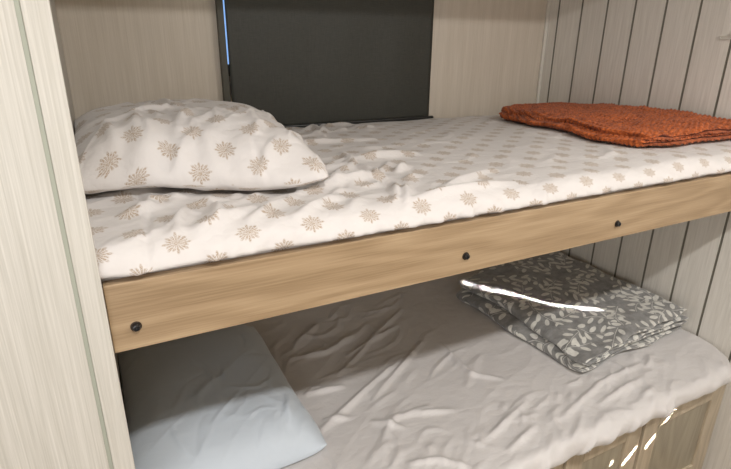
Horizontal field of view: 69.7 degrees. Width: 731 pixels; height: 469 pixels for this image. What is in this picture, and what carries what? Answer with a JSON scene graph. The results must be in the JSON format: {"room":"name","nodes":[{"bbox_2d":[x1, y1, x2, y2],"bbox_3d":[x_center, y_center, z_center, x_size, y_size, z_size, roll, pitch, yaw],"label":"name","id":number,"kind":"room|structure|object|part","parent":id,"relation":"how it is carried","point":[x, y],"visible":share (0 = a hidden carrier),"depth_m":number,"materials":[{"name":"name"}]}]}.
{"room":"camper van interior","nodes":[
{"label":"camper van interior","id":0,"kind":"room"},
{"bbox_2d":[0,0,109,468],"bbox_3d":[-0.977,0.288,0.564,1.212,2.350,0.024,-10,23,-26],"label":"wall partition","id":1,"kind":"structure","parent":0,"point":[49,417],"depth_m":0.76,"materials":[{"name":"beige wood"}]},
{"bbox_2d":[19,0,134,468],"bbox_3d":[-0.416,0.194,0.832,0.032,2.350,0.016,-10,23,-26],"label":"trim","id":2,"kind":"structure","parent":1,"relation":"attached to","point":[37,14],"depth_m":0.74,"materials":[{"name":"beige wood"}]},
{"bbox_2d":[102,172,730,352],"bbox_3d":[0.223,-0.191,1.725,1.998,0.120,1.133,-10,23,-26],"label":"frame","id":3,"kind":"object","parent":1,"relation":"attached to","point":[143,310],"visible":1,"depth_m":1.03,"materials":[{"name":"brown wood"}]},
{"bbox_2d":[130,321,141,330],"bbox_3d":[-0.371,0.149,0.849,0.018,0.018,0.001,-10,23,-26],"label":"screw","id":4,"kind":"object","parent":3,"relation":"in","point":[134,325],"depth_m":0.84,"materials":[{"name":"black metal"}]},
{"bbox_2d":[85,115,730,304],"bbox_3d":[0.228,-0.257,1.675,2.006,0.146,1.093,-10,23,-26],"label":"fitted sheet","id":5,"kind":"object","parent":3,"relation":"on","point":[393,175],"visible":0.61,"depth_m":1.14,"materials":[{"name":"white fabric"}]},
{"bbox_2d":[74,98,328,193],"bbox_3d":[-0.429,-0.253,1.304,0.573,0.158,0.827,-10,23,-26],"label":"pillow","id":6,"kind":"object","parent":5,"relation":"on","point":[194,143],"visible":0.95,"depth_m":1.05,"materials":[{"name":"white fabric"}]},
{"bbox_2d":[499,102,730,146],"bbox_3d":[0.845,-0.441,1.969,0.566,0.074,0.858,-10,23,-26],"label":"throw blanket","id":7,"kind":"object","parent":5,"relation":"on","point":[643,126],"visible":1,"depth_m":1.73,"materials":[{"name":"orange fabric"}]},
{"bbox_2d":[50,0,127,424],"bbox_3d":[-0.699,0.011,1.317,0.028,2.350,1.166,-10,23,-26],"label":"wall","id":8,"kind":"structure","parent":0,"point":[52,2],"depth_m":1.40,"materials":[{"name":"beige wood"}]},
{"bbox_2d":[13,0,113,468],"bbox_3d":[-0.434,0.196,0.826,0.006,2.350,0.010,-10,23,-26],"label":"trim","id":9,"kind":"structure","parent":8,"relation":"attached to","point":[16,2],"depth_m":0.74,"materials":[{"name":"grey wood"}]},
{"bbox_2d":[54,0,546,118],"bbox_3d":[-0.068,-0.319,2.224,2.040,2.350,0.040,-10,23,-26],"label":"wall","id":10,"kind":"structure","parent":0,"point":[486,54],"depth_m":1.81,"materials":[{"name":"beige wood"}]},
{"bbox_2d":[223,0,433,75],"bbox_3d":[-0.124,-0.809,2.005,0.884,0.370,0.055,-10,23,-26],"label":"window","id":11,"kind":"structure","parent":10,"relation":"in","point":[223,0],"depth_m":1.85,"materials":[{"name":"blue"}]},
{"bbox_3d":[-0.126,-0.813,2.015,0.846,0.292,0.004,-10,23,-26],"label":"pane","id":12,"kind":"part","parent":11,"relation":"part of","materials":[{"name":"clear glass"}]},
{"bbox_2d":[215,0,433,127],"bbox_3d":[-0.101,-0.704,1.996,0.895,0.585,0.046,-10,23,-26],"label":"roller blind","id":13,"kind":"object","parent":11,"relation":"attached to","point":[303,63],"visible":0.93,"depth_m":1.99,"materials":[{"name":"grey fabric"}]},
{"bbox_3d":[-0.093,-0.441,2.099,0.872,0.021,0.016,-10,23,-26],"label":"rail","id":14,"kind":"part","parent":13,"relation":"part of","materials":[{"name":"black metal"}]},
{"bbox_2d":[535,0,550,102],"bbox_3d":[0.841,-0.467,2.644,0.016,2.350,0.012,-10,23,-26],"label":"trim","id":15,"kind":"structure","parent":10,"relation":"attached to","point":[548,1],"depth_m":2.49,"materials":[{"name":"white wood"}]},
{"bbox_2d":[539,0,730,468],"bbox_3d":[1.633,0.047,1.282,0.040,2.350,3.326,-10,23,-26],"label":"wall","id":16,"kind":"structure","parent":0,"point":[663,54],"depth_m":2.06,"materials":[{"name":"grey wood"}]},
{"bbox_3d":[0.164,1.420,0.979,3.350,0.040,3.426,-10,23,-26],"label":"floor","id":17,"kind":"structure","parent":0,"visible":0},
{"bbox_2d":[552,385,725,468],"bbox_3d":[0.215,0.720,2.062,1.993,0.520,1.132,-10,23,-26],"label":"storage cabinet","id":18,"kind":"object","parent":17,"relation":"on","point":[680,440],"visible":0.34,"depth_m":1.87,"materials":[{"name":"brown wood"}]},
{"bbox_2d":[118,269,730,468],"bbox_3d":[0.228,0.443,1.921,2.004,0.094,1.204,-10,23,-26],"label":"fitted sheet","id":19,"kind":"object","parent":18,"relation":"on","point":[415,376],"visible":0.52,"depth_m":1.73,"materials":[{"name":"grey fabric"}]},
{"bbox_2d":[118,324,326,468],"bbox_3d":[-0.467,0.466,1.589,0.476,0.125,0.767,-10,23,-26],"label":"pillow","id":20,"kind":"object","parent":19,"relation":"on","point":[216,399],"visible":0.93,"depth_m":1.44,"materials":[{"name":"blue fabric"}]},
{"bbox_2d":[456,251,688,371],"bbox_3d":[0.789,0.254,2.206,0.644,0.119,0.831,-10,23,-26],"label":"blanket","id":21,"kind":"object","parent":19,"relation":"on","point":[578,314],"visible":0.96,"depth_m":2.05,"materials":[{"name":"grey fabric"}]},
{"bbox_3d":[0.348,0.908,1.536,0.550,0.445,0.020,-10,23,-26],"label":"door","id":22,"kind":"part","parent":18,"relation":"part of","materials":[{"name":"brown wood"}]},
{"bbox_3d":[0.759,0.835,1.742,0.202,0.307,0.010,-10,23,-26],"label":"door panel","id":23,"kind":"part","parent":18,"relation":"part of","materials":[{"name":"brown wood"}]},
{"bbox_3d":[0.760,0.837,1.739,0.350,0.445,0.020,-10,23,-26],"label":"door","id":24,"kind":"part","parent":18,"relation":"part of","materials":[{"name":"brown wood"}]},
{"bbox_3d":[1.131,0.771,1.926,0.306,0.307,0.010,-10,23,-26],"label":"door panel","id":25,"kind":"part","parent":18,"relation":"part of","materials":[{"name":"brown wood"}]},
{"bbox_3d":[1.133,0.772,1.923,0.454,0.445,0.020,-10,23,-26],"label":"door","id":26,"kind":"part","parent":18,"relation":"part of","materials":[{"name":"brown wood"}]}
]}

